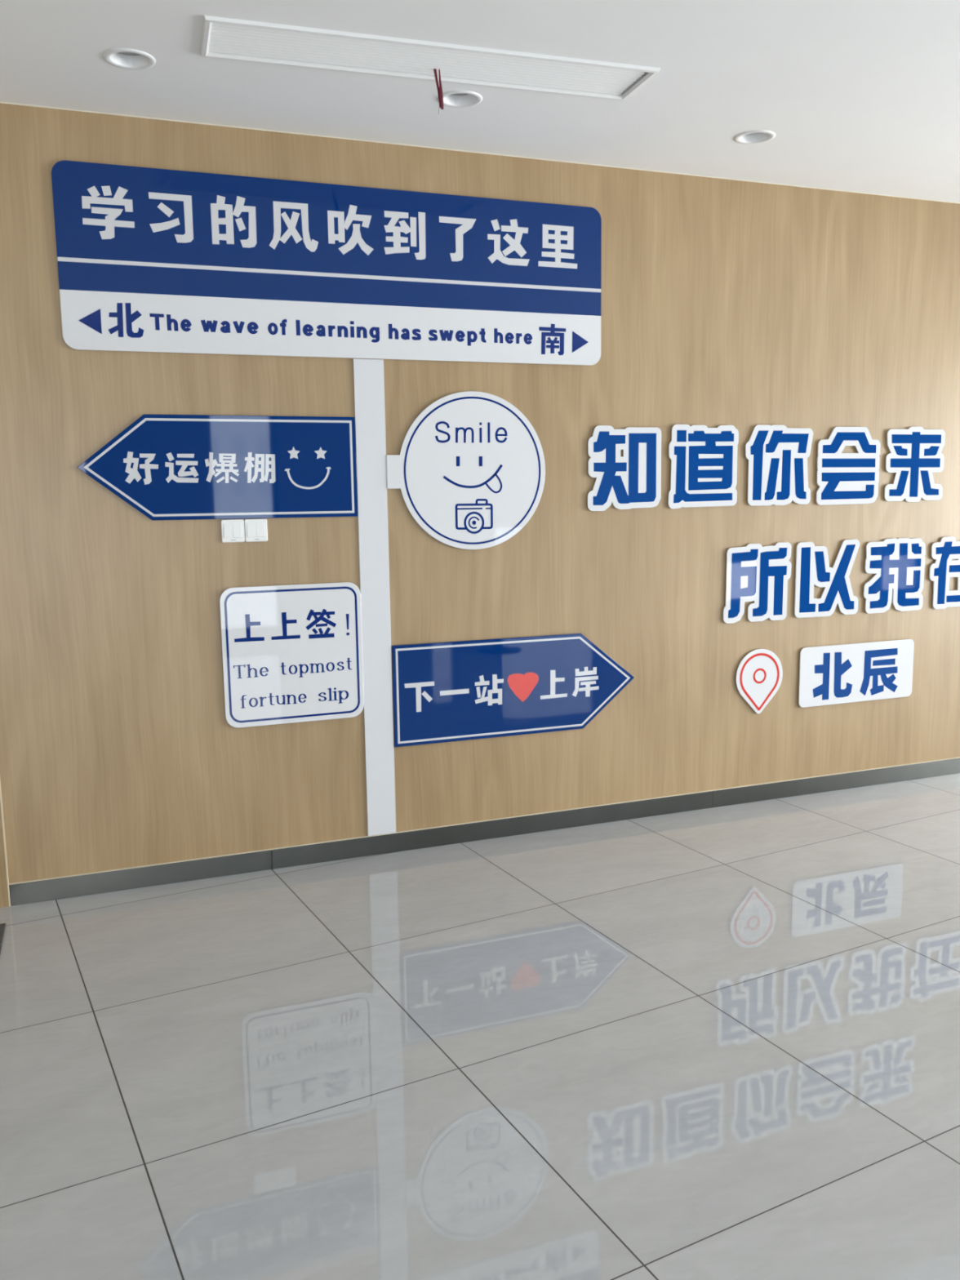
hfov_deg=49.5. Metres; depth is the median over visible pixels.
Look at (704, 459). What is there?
cutout letter
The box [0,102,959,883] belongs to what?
wall
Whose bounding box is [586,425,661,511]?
cutout letter
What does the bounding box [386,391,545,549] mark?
round sign
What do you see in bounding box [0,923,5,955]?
floor mat
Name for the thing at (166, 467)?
arrow sign
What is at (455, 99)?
recessed light
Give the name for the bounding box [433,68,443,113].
ribbon
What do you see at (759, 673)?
pin
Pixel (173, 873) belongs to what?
baseboard
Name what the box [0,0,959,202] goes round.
ceiling
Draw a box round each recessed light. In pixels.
[102,48,155,69]
[437,90,482,107]
[733,129,775,143]
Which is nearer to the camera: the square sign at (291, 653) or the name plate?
the square sign at (291, 653)
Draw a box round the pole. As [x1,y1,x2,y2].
[352,358,395,835]
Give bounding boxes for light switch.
[221,519,244,542]
[244,518,267,542]
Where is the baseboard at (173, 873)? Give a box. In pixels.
[8,758,959,906]
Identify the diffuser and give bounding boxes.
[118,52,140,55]
[451,93,468,95]
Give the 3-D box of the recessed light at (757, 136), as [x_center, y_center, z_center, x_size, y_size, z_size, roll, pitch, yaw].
[1.047,-1.947,3.966,0.154,0.064,0.154,-4,9,-20]
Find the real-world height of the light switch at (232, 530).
0.086 m
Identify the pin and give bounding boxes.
[735,648,782,713]
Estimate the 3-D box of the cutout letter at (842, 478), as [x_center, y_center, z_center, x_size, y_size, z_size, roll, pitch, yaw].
[1.739,-0.823,4.919,0.361,0.362,0.013,-4,9,-20]
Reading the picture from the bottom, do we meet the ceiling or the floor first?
the floor
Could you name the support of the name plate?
attached to the wall
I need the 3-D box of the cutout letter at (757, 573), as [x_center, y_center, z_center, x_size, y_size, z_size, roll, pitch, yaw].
[1.285,-0.266,4.824,0.367,0.364,0.013,-4,9,-20]
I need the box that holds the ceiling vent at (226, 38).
[200,15,661,101]
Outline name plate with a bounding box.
[798,639,914,707]
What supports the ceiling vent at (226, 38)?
in the ceiling
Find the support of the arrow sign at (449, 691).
attached to the wall
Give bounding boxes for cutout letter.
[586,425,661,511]
[667,424,738,508]
[722,542,791,623]
[745,425,813,506]
[794,538,859,617]
[815,426,879,505]
[862,537,925,613]
[884,426,945,502]
[928,536,959,608]
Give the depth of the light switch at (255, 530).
3.98 m
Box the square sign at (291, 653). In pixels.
[219,582,364,728]
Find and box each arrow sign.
[77,413,357,519]
[391,633,634,746]
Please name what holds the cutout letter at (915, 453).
attached to the wall
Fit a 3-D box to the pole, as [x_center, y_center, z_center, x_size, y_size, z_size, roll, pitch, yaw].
[-0.422,-0.143,4.195,0.121,1.922,0.008,-4,9,-20]
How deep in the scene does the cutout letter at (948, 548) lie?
5.21 m
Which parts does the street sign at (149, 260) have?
panel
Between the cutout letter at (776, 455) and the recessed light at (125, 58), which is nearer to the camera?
the recessed light at (125, 58)
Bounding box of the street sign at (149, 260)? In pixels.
[51,160,601,365]
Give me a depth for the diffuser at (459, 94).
3.57 m
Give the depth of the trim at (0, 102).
4.05 m
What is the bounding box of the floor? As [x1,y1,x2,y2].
[0,773,959,1279]
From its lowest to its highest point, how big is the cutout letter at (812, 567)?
0.364 m
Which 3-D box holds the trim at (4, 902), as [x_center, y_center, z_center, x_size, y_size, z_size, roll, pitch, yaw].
[-2.921,-0.329,3.214,2.481,2.815,0.013,-4,9,-20]
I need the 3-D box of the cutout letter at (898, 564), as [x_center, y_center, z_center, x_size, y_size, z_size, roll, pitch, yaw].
[2.028,-0.318,5.100,0.366,0.362,0.013,-4,9,-20]
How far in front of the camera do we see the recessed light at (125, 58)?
3.21 m
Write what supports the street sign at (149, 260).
attached to the wall

